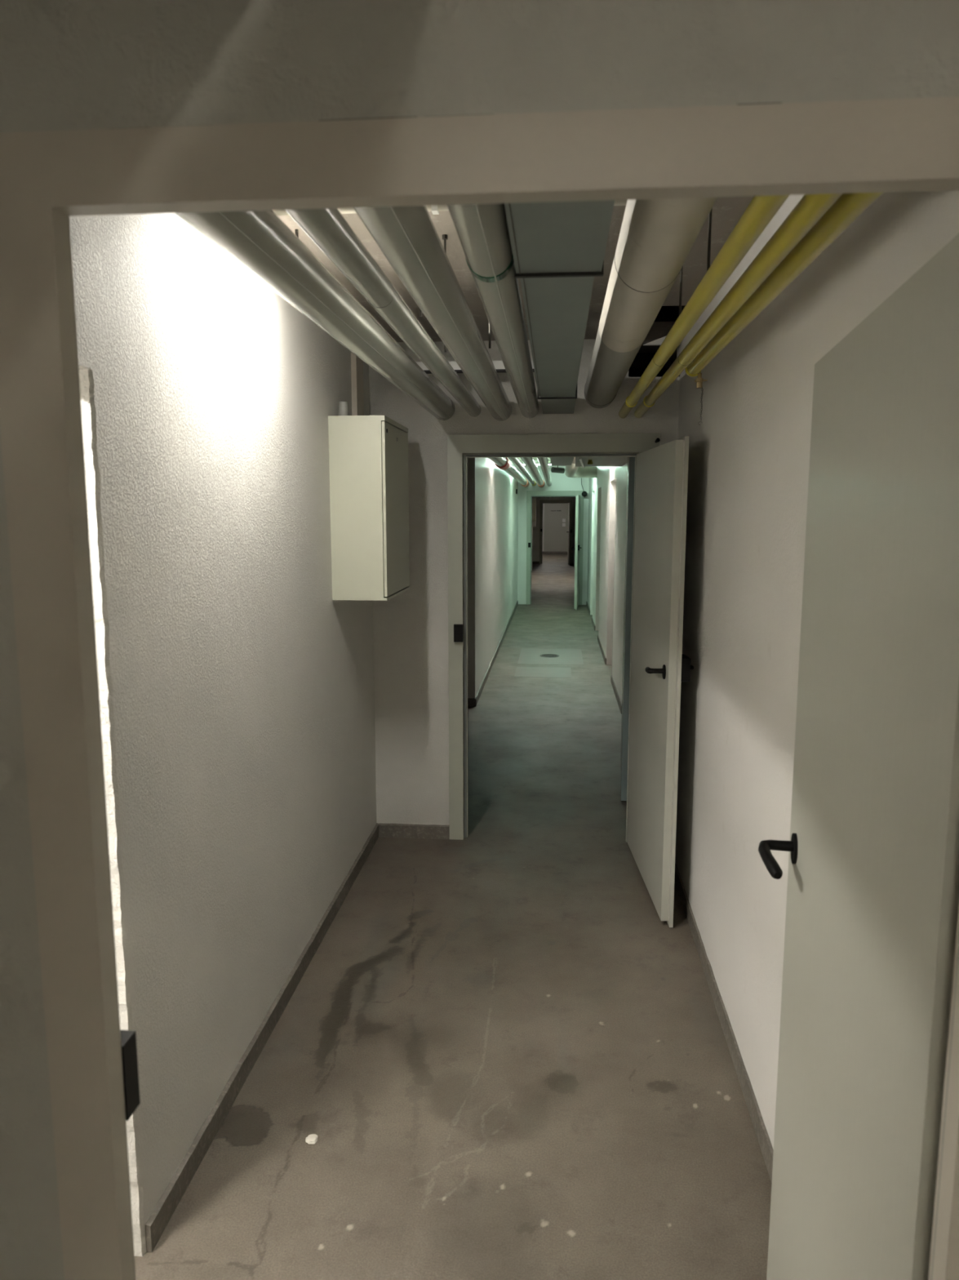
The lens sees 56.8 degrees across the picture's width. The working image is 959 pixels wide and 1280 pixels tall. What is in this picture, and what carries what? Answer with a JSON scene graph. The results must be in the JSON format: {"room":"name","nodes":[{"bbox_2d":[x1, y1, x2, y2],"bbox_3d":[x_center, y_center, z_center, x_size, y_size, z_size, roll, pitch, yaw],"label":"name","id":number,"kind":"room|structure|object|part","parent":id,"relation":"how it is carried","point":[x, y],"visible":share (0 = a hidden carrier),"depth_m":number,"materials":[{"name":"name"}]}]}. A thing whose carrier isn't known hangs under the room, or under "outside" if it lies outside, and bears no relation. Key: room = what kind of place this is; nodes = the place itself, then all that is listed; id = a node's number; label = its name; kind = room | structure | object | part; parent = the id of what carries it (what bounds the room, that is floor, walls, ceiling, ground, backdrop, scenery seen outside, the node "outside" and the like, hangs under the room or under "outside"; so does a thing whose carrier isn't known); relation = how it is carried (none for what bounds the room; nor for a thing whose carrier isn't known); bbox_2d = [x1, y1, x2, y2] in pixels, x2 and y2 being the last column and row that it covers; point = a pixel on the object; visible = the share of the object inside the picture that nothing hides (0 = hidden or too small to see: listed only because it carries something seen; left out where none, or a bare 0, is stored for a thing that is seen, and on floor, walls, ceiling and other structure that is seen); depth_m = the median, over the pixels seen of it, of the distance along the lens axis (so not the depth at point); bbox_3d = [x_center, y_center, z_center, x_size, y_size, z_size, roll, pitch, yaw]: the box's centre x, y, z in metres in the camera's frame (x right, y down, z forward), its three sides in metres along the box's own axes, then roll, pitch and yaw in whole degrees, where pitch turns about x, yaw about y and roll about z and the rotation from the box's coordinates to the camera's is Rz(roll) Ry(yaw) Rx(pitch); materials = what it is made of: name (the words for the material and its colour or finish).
{"room":"basement corridor","nodes":[
{"label":"basement corridor","id":0,"kind":"room"},
{"bbox_2d":[134,1253,146,1271],"bbox_3d":[-1.671,1.527,1.431,1.665,0.001,1.900,1,8,5],"label":"floor","id":1,"kind":"structure","parent":0,"point":[138,1260],"depth_m":2.05,"materials":[{"name":"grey concrete"}]},
{"bbox_2d":[69,213,376,1256],"bbox_3d":[-0.766,-0.004,2.793,0.130,2.640,3.681,1,8,5],"label":"wall","id":2,"kind":"structure","parent":0,"point":[237,696],"depth_m":2.40,"materials":[{"name":"white paint"}]},
{"bbox_2d":[144,822,378,1253],"bbox_3d":[-0.657,1.204,3.403,0.014,0.074,2.702,1,8,5],"label":"baseboard","id":3,"kind":"structure","parent":2,"relation":"attached to","point":[155,1225],"depth_m":2.66,"materials":[{"name":"grey paint"}]},
{"bbox_2d":[328,415,409,600],"bbox_3d":[-0.476,-0.582,3.956,0.238,0.756,0.583,1,8,5],"label":"upper cabinet","id":4,"kind":"object","parent":2,"relation":"attached to","point":[368,455],"visible":1,"depth_m":3.69,"materials":[{"name":"white metal"}]},
{"bbox_2d":[338,401,348,415],"bbox_3d":[-0.572,-0.967,3.733,0.044,0.069,0.044,1,8,5],"label":"stub","id":5,"kind":"object","parent":4,"relation":"on","point":[343,406],"visible":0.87,"depth_m":3.71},
{"bbox_2d":[351,351,364,415],"bbox_3d":[-0.564,-1.205,4.096,0.024,0.436,0.145,1,8,5],"label":"duct","id":6,"kind":"object","parent":4,"relation":"on","point":[357,364],"visible":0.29,"depth_m":4.05,"materials":[{"name":"metal"}]},
{"bbox_3d":[-0.368,-0.945,3.894,0.015,0.020,0.583,1,8,5],"label":"rail","id":7,"kind":"part","parent":4,"relation":"part of","materials":[{"name":"white metal"}]},
{"bbox_3d":[-0.368,-0.577,3.948,0.012,0.716,0.576,1,8,5],"label":"door","id":8,"kind":"part","parent":4,"relation":"part of","materials":[{"name":"white metal"}]},
{"bbox_3d":[-0.369,-0.212,4.001,0.014,0.010,0.583,1,8,5],"label":"rail","id":9,"kind":"part","parent":4,"relation":"part of","materials":[{"name":"white metal"}]},
{"bbox_2d":[135,835,772,1279],"bbox_3d":[0.056,1.311,2.918,1.520,0.001,3.670,1,8,5],"label":"floor","id":10,"kind":"structure","parent":0,"point":[503,1060],"depth_m":2.61,"materials":[{"name":"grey concrete"}]},
{"bbox_2d":[305,1133,317,1143],"bbox_3d":[-0.464,1.375,2.448,0.033,0.008,0.039,1,8,5],"label":"crumb","id":11,"kind":"object","parent":10,"relation":"on","point":[313,1138],"visible":1,"depth_m":2.44,"materials":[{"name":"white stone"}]},
{"bbox_2d":[467,457,475,698],"bbox_3d":[-0.211,-0.673,7.756,0.350,2.540,0.052,1,8,5],"label":"wall pier","id":12,"kind":"object","parent":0,"point":[471,461],"visible":0.21,"depth_m":7.74,"materials":[{"name":"white paint"}]},
{"bbox_2d":[0,0,958,1279],"bbox_3d":[-0.109,0.272,0.886,1.770,2.640,0.046,1,8,5],"label":"wall","id":13,"kind":"structure","parent":0,"point":[65,64],"depth_m":0.76,"materials":[{"name":"white paint"}]},
{"bbox_2d":[0,96,958,1279],"bbox_3d":[0.049,0.542,0.932,1.039,2.092,0.095,1,8,5],"label":"door frame","id":14,"kind":"structure","parent":13,"relation":"attached to","point":[47,178],"depth_m":0.79,"materials":[{"name":"beige paint"}]},
{"bbox_2d":[684,191,884,377],"bbox_3d":[0.626,-0.756,1.872,0.054,0.054,2.311,1,8,5],"label":"pipe","id":15,"kind":"object","parent":13,"relation":"attached to","point":[848,207],"visible":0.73,"depth_m":1.70,"materials":[{"name":"yellow metal"}]},
{"bbox_2d":[694,373,707,425],"bbox_3d":[0.745,-0.812,2.992,0.042,0.171,0.026,1,8,5],"label":"valve","id":16,"kind":"object","parent":15,"relation":"attached to","point":[700,380],"visible":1,"depth_m":2.98,"materials":[{"name":"gold metal"}]},
{"bbox_3d":[0.748,-0.790,2.995,0.014,0.128,0.006,1,8,5],"label":"chain","id":17,"kind":"part","parent":16,"relation":"part of","materials":[{"name":"metal"}]},
{"bbox_2d":[475,457,533,694],"bbox_3d":[0.674,-2.290,18.579,0.450,2.640,21.908,1,8,5],"label":"wall","id":18,"kind":"structure","parent":0,"point":[496,497],"depth_m":10.07,"materials":[{"name":"white paint"}]},
{"bbox_2d":[475,600,518,703],"bbox_3d":[0.342,-0.079,12.261,0.013,0.075,8.740,1,8,5],"label":"baseboard","id":19,"kind":"structure","parent":18,"relation":"attached to","point":[487,673],"depth_m":10.10,"materials":[{"name":"grey paint"}]},
{"bbox_2d":[532,520,536,526],"bbox_3d":[1.617,-3.432,26.238,0.105,0.165,0.400,1,8,5],"label":"junction box","id":20,"kind":"object","parent":18,"relation":"attached to","point":[534,522],"visible":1,"depth_m":26.04,"materials":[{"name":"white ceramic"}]},
{"bbox_2d":[532,497,536,520],"bbox_3d":[1.623,-3.853,26.227,0.110,0.660,0.700,1,8,5],"label":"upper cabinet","id":21,"kind":"object","parent":18,"relation":"attached to","point":[534,500],"visible":0.97,"depth_m":25.88,"materials":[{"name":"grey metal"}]},
{"bbox_2d":[277,195,754,342],"bbox_3d":[0.049,-1.248,2.516,1.770,0.100,3.629,1,8,5],"label":"ceiling","id":22,"kind":"structure","parent":0,"point":[726,212],"depth_m":2.98,"materials":[{"name":"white paint"}]},
{"bbox_2d":[294,229,298,237],"bbox_3d":[-0.553,-1.128,2.481,0.134,0.126,0.524,1,8,5],"label":"light","id":23,"kind":"object","parent":22,"relation":"hanging from","point":[296,233],"visible":0.05,"depth_m":2.62,"materials":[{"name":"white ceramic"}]},
{"bbox_2d":[442,234,448,352],"bbox_3d":[-0.104,-1.051,2.696,0.016,0.340,0.018,1,8,5],"label":"rod","id":24,"kind":"object","parent":22,"relation":"hanging from","point":[445,237],"visible":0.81,"depth_m":2.67,"materials":[{"name":"metal"}]},
{"bbox_3d":[-0.104,-1.051,2.696,0.007,0.340,0.007,1,8,5],"label":"rod","id":25,"kind":"part","parent":24,"relation":"part of","materials":[{"name":"metal"}]},
{"bbox_2d":[272,200,627,215],"bbox_3d":[-0.102,-1.152,2.347,1.230,0.040,0.030,1,8,5],"label":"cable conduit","id":26,"kind":"object","parent":22,"relation":"attached to","point":[435,210],"visible":0.2,"depth_m":2.35,"materials":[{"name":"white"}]},
{"bbox_2d":[415,360,534,373],"bbox_3d":[-0.091,-1.244,4.117,0.690,0.085,0.066,1,8,5],"label":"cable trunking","id":27,"kind":"object","parent":22,"relation":"hanging from","point":[500,367],"visible":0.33,"depth_m":4.08,"materials":[{"name":"white metal"}]},
{"bbox_2d":[488,323,491,348],"bbox_3d":[0.031,-1.042,2.635,0.016,0.340,0.018,1,8,5],"label":"rod","id":28,"kind":"object","parent":22,"relation":"hanging from","point":[490,328],"visible":0.21,"depth_m":2.65,"materials":[{"name":"metal"}]},
{"bbox_2d":[628,305,685,377],"bbox_3d":[0.832,-1.608,4.096,0.325,0.720,1.160,1,8,5],"label":"shaft","id":29,"kind":"object","parent":22,"relation":"attached to","point":[666,313],"visible":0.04,"depth_m":4.62,"materials":[{"name":"black"}]},
{"bbox_2d":[679,265,683,315],"bbox_3d":[0.573,-1.028,2.519,0.016,0.335,0.018,1,8,5],"label":"rod","id":30,"kind":"object","parent":22,"relation":"hanging from","point":[682,268],"visible":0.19,"depth_m":2.52,"materials":[{"name":"metal"}]},
{"bbox_2d":[618,195,789,417],"bbox_3d":[0.544,-0.843,2.533,0.050,0.050,3.624,1,8,5],"label":"pipe","id":31,"kind":"object","parent":30,"relation":"hanging from","point":[761,211],"visible":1,"depth_m":1.76,"materials":[{"name":"metal"}]},
{"bbox_2d":[706,207,712,271],"bbox_3d":[0.532,-0.960,2.046,0.016,0.335,0.018,1,8,5],"label":"rod","id":32,"kind":"object","parent":22,"relation":"hanging from","point":[710,212],"visible":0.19,"depth_m":2.05,"materials":[{"name":"metal"}]},
{"bbox_2d":[368,338,679,825],"bbox_3d":[0.209,-0.258,4.548,1.770,2.640,0.122,1,8,5],"label":"wall","id":33,"kind":"structure","parent":0,"point":[411,628],"depth_m":4.53,"materials":[{"name":"white paint"}]},
{"bbox_2d":[174,209,454,420],"bbox_3d":[-0.333,-0.886,2.602,0.116,0.116,3.624,1,8,5],"label":"insulated pipe","id":34,"kind":"object","parent":33,"relation":"attached to","point":[260,242],"visible":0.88,"depth_m":1.90,"materials":[{"name":"grey metal"}]},
{"bbox_2d":[284,208,481,417],"bbox_3d":[-0.181,-0.877,2.590,0.069,0.069,3.624,1,8,5],"label":"insulated pipe","id":35,"kind":"object","parent":33,"relation":"attached to","point":[327,228],"visible":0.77,"depth_m":1.90,"materials":[{"name":"grey metal"}]},
{"bbox_2d":[378,822,449,839],"bbox_3d":[-0.348,1.015,4.710,0.377,0.073,0.017,1,8,5],"label":"baseboard","id":36,"kind":"structure","parent":33,"relation":"attached to","point":[385,830],"depth_m":4.70,"materials":[{"name":"grey paint"}]},
{"bbox_2d":[447,203,539,417],"bbox_3d":[0.091,-0.877,2.567,0.095,0.095,3.624,1,8,5],"label":"insulated pipe","id":37,"kind":"object","parent":33,"relation":"attached to","point":[482,231],"visible":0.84,"depth_m":1.83,"materials":[{"name":"grey metal"}]},
{"bbox_2d":[447,433,660,843],"bbox_3d":[0.359,0.024,4.509,1.039,2.092,0.107,1,8,5],"label":"door frame","id":38,"kind":"structure","parent":33,"relation":"attached to","point":[574,445],"depth_m":4.46,"materials":[{"name":"grey paint"}]},
{"bbox_3d":[-0.100,0.018,4.534,0.034,0.026,0.004,1,8,5],"label":"strike plate","id":39,"kind":"part","parent":38,"relation":"part of","materials":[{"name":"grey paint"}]},
{"bbox_2d":[504,200,614,413],"bbox_3d":[0.227,-0.885,2.554,0.176,0.092,3.624,1,8,5],"label":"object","id":40,"kind":"object","parent":33,"relation":"attached to","point":[558,248],"visible":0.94,"depth_m":1.77,"materials":[{"name":"grey metal"}]},
{"bbox_2d":[550,457,573,465],"bbox_3d":[0.644,-1.533,6.826,0.210,0.130,4.790,1,8,5],"label":"air duct","id":41,"kind":"object","parent":33,"relation":"attached to","point":[554,460],"visible":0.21,"depth_m":8.38,"materials":[{"name":"grey metal"}]},
{"bbox_2d":[584,196,717,408],"bbox_3d":[0.430,-0.946,2.527,0.156,0.156,3.624,1,8,5],"label":"pipe","id":42,"kind":"object","parent":33,"relation":"attached to","point":[657,236],"visible":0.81,"depth_m":1.97,"materials":[{"name":"white plastic"}]},
{"bbox_2d":[634,193,843,417],"bbox_3d":[0.620,-0.842,2.526,0.050,0.050,3.624,1,8,5],"label":"pipe","id":43,"kind":"object","parent":33,"relation":"attached to","point":[811,208],"visible":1,"depth_m":1.75,"materials":[{"name":"metal"}]},
{"bbox_2d":[467,553,626,839],"bbox_3d":[1.611,-1.283,20.835,1.750,0.001,32.670,1,8,5],"label":"floor","id":44,"kind":"structure","parent":0,"point":[544,753],"depth_m":6.83,"materials":[{"name":"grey concrete"}]},
{"bbox_2d":[514,666,571,677],"bbox_3d":[0.689,0.347,9.574,0.600,0.002,0.600,1,8,5],"label":"floor patch","id":45,"kind":"structure","parent":44,"relation":"on","point":[534,672],"depth_m":9.56,"materials":[{"name":"concrete"}]},
{"bbox_2d":[517,648,583,664],"bbox_3d":[0.856,0.194,10.628,0.750,0.001,1.150,1,8,5],"label":"cover","id":46,"kind":"object","parent":44,"relation":"on","point":[527,655],"visible":1,"depth_m":10.53,"materials":[{"name":"concrete"}]},
{"bbox_2d":[540,653,559,657],"bbox_3d":[0.843,0.186,10.653,0.230,0.008,0.230,1,8,5],"label":"floor drain","id":47,"kind":"object","parent":46,"relation":"on","point":[543,655],"visible":1,"depth_m":10.62,"materials":[{"name":"metal"}]},
{"bbox_2d":[620,457,635,800],"bbox_3d":[0.941,-0.140,5.612,0.045,2.080,0.973,1,8,9],"label":"door","id":48,"kind":"structure","parent":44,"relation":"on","point":[631,460],"depth_m":5.17,"materials":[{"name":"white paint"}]},
{"bbox_2d":[517,466,589,604],"bbox_3d":[1.358,-1.975,16.400,1.690,2.640,0.122,1,8,5],"label":"wall","id":49,"kind":"structure","parent":0,"point":[560,482],"depth_m":16.31,"materials":[{"name":"white paint"}]},
{"bbox_2d":[488,457,529,487],"bbox_3d":[0.342,-2.013,10.386,0.138,0.138,11.896,1,8,5],"label":"insulated pipe","id":50,"kind":"object","parent":49,"relation":"attached to","point":[502,463],"visible":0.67,"depth_m":9.99,"materials":[{"name":"grey metal"}]},
{"bbox_2d":[507,457,536,485],"bbox_3d":[0.495,-2.005,10.374,0.084,0.084,11.896,1,8,5],"label":"insulated pipe","id":51,"kind":"object","parent":49,"relation":"attached to","point":[515,460],"visible":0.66,"depth_m":10.01,"materials":[{"name":"grey metal"}]},
{"bbox_2d":[520,457,545,487],"bbox_3d":[0.627,-2.001,10.363,0.126,0.126,11.896,1,8,5],"label":"insulated pipe","id":52,"kind":"object","parent":49,"relation":"attached to","point":[529,462],"visible":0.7,"depth_m":9.79,"materials":[{"name":"grey metal"}]},
{"bbox_2d":[537,457,551,486],"bbox_3d":[0.767,-2.004,10.351,0.094,0.094,11.896,1,8,5],"label":"insulated pipe","id":53,"kind":"object","parent":49,"relation":"attached to","point":[544,463],"visible":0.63,"depth_m":9.79,"materials":[{"name":"grey metal"}]},
{"bbox_2d":[526,490,583,604],"bbox_3d":[1.389,-1.695,16.377,1.039,2.092,0.095,1,8,5],"label":"door frame","id":54,"kind":"structure","parent":49,"relation":"attached to","point":[531,494],"depth_m":16.32,"materials":[{"name":"grey paint"}]},
{"bbox_2d":[571,494,582,609],"bbox_3d":[1.725,-1.579,15.873,0.184,1.996,0.940,1,8,5],"label":"door","id":55,"kind":"structure","parent":49,"relation":"in","point":[578,508],"depth_m":15.50,"materials":[{"name":"grey paint"}]},
{"bbox_3d":[1.743,-1.583,15.882,0.030,1.968,0.900,1,8,8],"label":"panel","id":56,"kind":"part","parent":55,"relation":"part of","materials":[{"name":"grey paint"}]},
{"bbox_2d":[532,497,574,564],"bbox_3d":[2.483,-3.853,29.366,1.690,2.640,0.122,1,8,5],"label":"wall","id":57,"kind":"structure","parent":0,"point":[535,557],"depth_m":29.34,"materials":[{"name":"white paint"}]},
{"bbox_2d":[539,499,572,564],"bbox_3d":[2.514,-3.572,29.344,1.039,2.092,0.095,1,8,5],"label":"door frame","id":58,"kind":"structure","parent":57,"relation":"attached to","point":[544,501],"depth_m":29.30,"materials":[{"name":"grey paint"}]},
{"bbox_2d":[566,502,572,564],"bbox_3d":[2.921,-3.457,28.838,0.187,1.996,0.940,1,8,5],"label":"door","id":59,"kind":"structure","parent":57,"relation":"in","point":[570,531],"depth_m":28.46,"materials":[{"name":"grey paint"}]},
{"bbox_3d":[2.907,-3.460,28.846,0.030,1.968,0.900,0,8,3],"label":"panel","id":60,"kind":"part","parent":59,"relation":"part of","materials":[{"name":"grey paint"}]},
{"bbox_2d":[542,503,568,551],"bbox_3d":[3.141,-4.935,36.841,2.100,2.640,0.100,1,8,5],"label":"wall","id":61,"kind":"structure","parent":0,"point":[543,504],"depth_m":36.86,"materials":[{"name":"white paint"}]},
{"bbox_2d":[542,551,567,553],"bbox_3d":[3.125,-3.654,36.951,1.260,0.072,0.050,1,8,5],"label":"baseboard","id":62,"kind":"structure","parent":61,"relation":"attached to","point":[543,551],"depth_m":36.93,"materials":[{"name":"grey paint"}]},
{"bbox_2d":[543,503,568,551],"bbox_3d":[3.173,-4.679,36.784,0.980,2.010,0.080,1,8,5],"label":"door","id":63,"kind":"structure","parent":61,"relation":"in","point":[556,515],"depth_m":36.77,"materials":[{"name":"grey paint"}]},
{"bbox_2d":[517,321,677,466],"bbox_3d":[1.616,-3.855,20.523,1.950,0.100,32.650,1,8,5],"label":"ceiling","id":64,"kind":"structure","parent":0,"point":[659,330],"depth_m":4.37,"materials":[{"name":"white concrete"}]},
{"bbox_2d":[520,460,551,465],"bbox_3d":[1.128,-2.758,13.701,1.144,0.116,0.134,1,8,5],"label":"light","id":65,"kind":"object","parent":64,"relation":"hanging from","point":[537,463],"visible":0.02,"depth_m":13.69,"materials":[{"name":"white plastic"}]},
{"bbox_2d":[551,465,564,473],"bbox_3d":[1.035,-2.361,11.687,0.180,0.325,0.070,-5,9,-29],"label":"sign","id":66,"kind":"object","parent":64,"relation":"hanging from","point":[553,469],"visible":0.81,"depth_m":11.68,"materials":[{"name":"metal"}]},
{"bbox_2d":[575,457,627,466],"bbox_3d":[0.960,-1.519,6.207,0.495,0.420,3.640,1,8,5],"label":"soffit","id":67,"kind":"structure","parent":64,"relation":"attached to","point":[597,461],"depth_m":7.26,"materials":[{"name":"white paint"}]},
{"bbox_2d":[578,457,584,467],"bbox_3d":[0.841,-1.457,7.297,0.020,0.020,1.352,1,8,8],"label":"conduit","id":68,"kind":"object","parent":67,"relation":"attached to","point":[580,458],"visible":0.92,"depth_m":7.07,"materials":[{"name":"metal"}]},
{"bbox_2d":[587,459,592,464],"bbox_3d":[0.877,-1.432,7.018,0.042,0.085,0.042,1,8,5],"label":"pipe","id":69,"kind":"object","parent":67,"relation":"attached to","point":[590,461],"visible":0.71,"depth_m":7.01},
{"bbox_2d":[573,462,627,702],"bbox_3d":[2.272,-2.253,18.319,0.200,2.640,22.158,1,8,5],"label":"wall","id":70,"kind":"structure","parent":0,"point":[603,509],"depth_m":10.01,"materials":[{"name":"white paint"}]},
{"bbox_2d":[564,457,596,477],"bbox_3d":[1.327,-2.203,11.209,0.476,0.164,3.962,1,8,5],"label":"pipe","id":71,"kind":"object","parent":70,"relation":"attached to","point":[571,471],"visible":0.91,"depth_m":12.99,"materials":[{"name":"white plastic"}]},
{"bbox_2d":[581,477,587,497],"bbox_3d":[1.889,-2.846,15.997,0.114,0.520,0.164,1,8,5],"label":"bell","id":72,"kind":"object","parent":70,"relation":"attached to","point":[584,494],"visible":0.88,"depth_m":15.97,"materials":[{"name":"black plastic"}]},
{"bbox_2d":[586,600,590,614],"bbox_3d":[1.920,-0.573,15.672,0.013,0.074,1.600,1,8,5],"label":"baseboard","id":73,"kind":"structure","parent":70,"relation":"attached to","point":[587,604],"depth_m":15.56,"materials":[{"name":"grey paint"}]},
{"bbox_2d":[591,617,595,630],"bbox_3d":[1.728,-0.252,13.454,0.013,0.074,1.100,1,8,5],"label":"baseboard","id":74,"kind":"structure","parent":70,"relation":"attached to","point":[593,621],"depth_m":13.44,"materials":[{"name":"grey paint"}]},
{"bbox_2d":[597,635,606,664],"bbox_3d":[1.516,0.101,11.013,0.013,0.074,1.950,1,8,5],"label":"baseboard","id":75,"kind":"structure","parent":70,"relation":"attached to","point":[598,638],"depth_m":10.81,"materials":[{"name":"grey paint"}]},
{"bbox_2d":[612,483,616,654],"bbox_3d":[1.469,-0.652,9.397,0.030,2.010,0.990,1,8,5],"label":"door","id":76,"kind":"structure","parent":70,"relation":"in","point":[615,483],"depth_m":9.83,"materials":[{"name":"grey paint"}]},
{"bbox_2d":[610,675,622,714],"bbox_3d":[1.282,0.492,8.312,0.012,0.075,1.470,1,8,5],"label":"baseboard","id":77,"kind":"structure","parent":70,"relation":"attached to","point":[619,701],"depth_m":8.18,"materials":[{"name":"grey paint"}]},
{"bbox_2d":[643,335,680,345],"bbox_3d":[0.863,-1.428,4.193,0.175,0.063,0.024,1,8,5],"label":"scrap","id":78,"kind":"object","parent":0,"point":[657,342],"visible":0.46,"depth_m":4.20,"materials":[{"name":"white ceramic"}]},
{"bbox_2d":[675,190,958,1149],"bbox_3d":[0.877,0.009,2.704,0.120,2.640,3.760,1,8,5],"label":"wall","id":79,"kind":"structure","parent":0,"point":[748,462],"depth_m":2.59,"materials":[{"name":"white paint"}]},
{"bbox_2d":[626,435,693,927],"bbox_3d":[0.811,0.139,4.007,0.189,1.996,0.942,1,8,5],"label":"door","id":80,"kind":"structure","parent":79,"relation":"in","point":[659,664],"depth_m":3.76,"materials":[{"name":"grey paint"}]},
{"bbox_3d":[0.727,0.124,3.680,0.076,0.060,0.137,1,8,5],"label":"handle","id":81,"kind":"part","parent":80,"relation":"part of","materials":[{"name":"black plastic"}]},
{"bbox_2d":[674,861,773,1182],"bbox_3d":[0.810,1.282,2.858,0.011,0.075,3.548,1,8,5],"label":"baseboard","id":82,"kind":"structure","parent":79,"relation":"attached to","point":[762,1133],"depth_m":2.84,"materials":[{"name":"grey paint"}]},
{"bbox_2d":[758,233,958,1279],"bbox_3d":[0.551,0.520,1.378,0.183,1.996,0.950,2,8,13],"label":"door","id":83,"kind":"structure","parent":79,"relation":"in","point":[873,905],"depth_m":1.15,"materials":[{"name":"grey paint"}]},
{"bbox_3d":[0.577,0.412,1.689,0.078,0.060,0.136,1,8,5],"label":"handle","id":84,"kind":"part","parent":83,"relation":"part of","materials":[{"name":"black plastic"}]},
{"bbox_3d":[-0.568,-0.503,6.239,0.100,2.640,3.150,1,8,5],"label":"wall","id":85,"kind":"structure","parent":0,"visible":0},
{"bbox_2d":[467,697,476,706],"bbox_3d":[-0.209,0.553,7.901,0.360,0.072,0.013,1,8,5],"label":"baseboard","id":86,"kind":"structure","parent":85,"relation":"attached to","point":[471,701],"depth_m":7.88,"materials":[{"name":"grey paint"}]},
{"bbox_3d":[-0.147,-0.980,2.203,0.016,0.340,0.018,1,8,5],"label":"rod","id":87,"kind":"object","parent":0,"visible":0},
{"bbox_2d":[352,205,511,421],"bbox_3d":[-0.048,-0.874,2.579,0.107,0.107,3.624,1,8,5],"label":"insulated pipe","id":88,"kind":"object","parent":87,"relation":"hanging from","point":[408,237],"visible":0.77,"depth_m":1.81,"materials":[{"name":"grey metal"}]}
]}

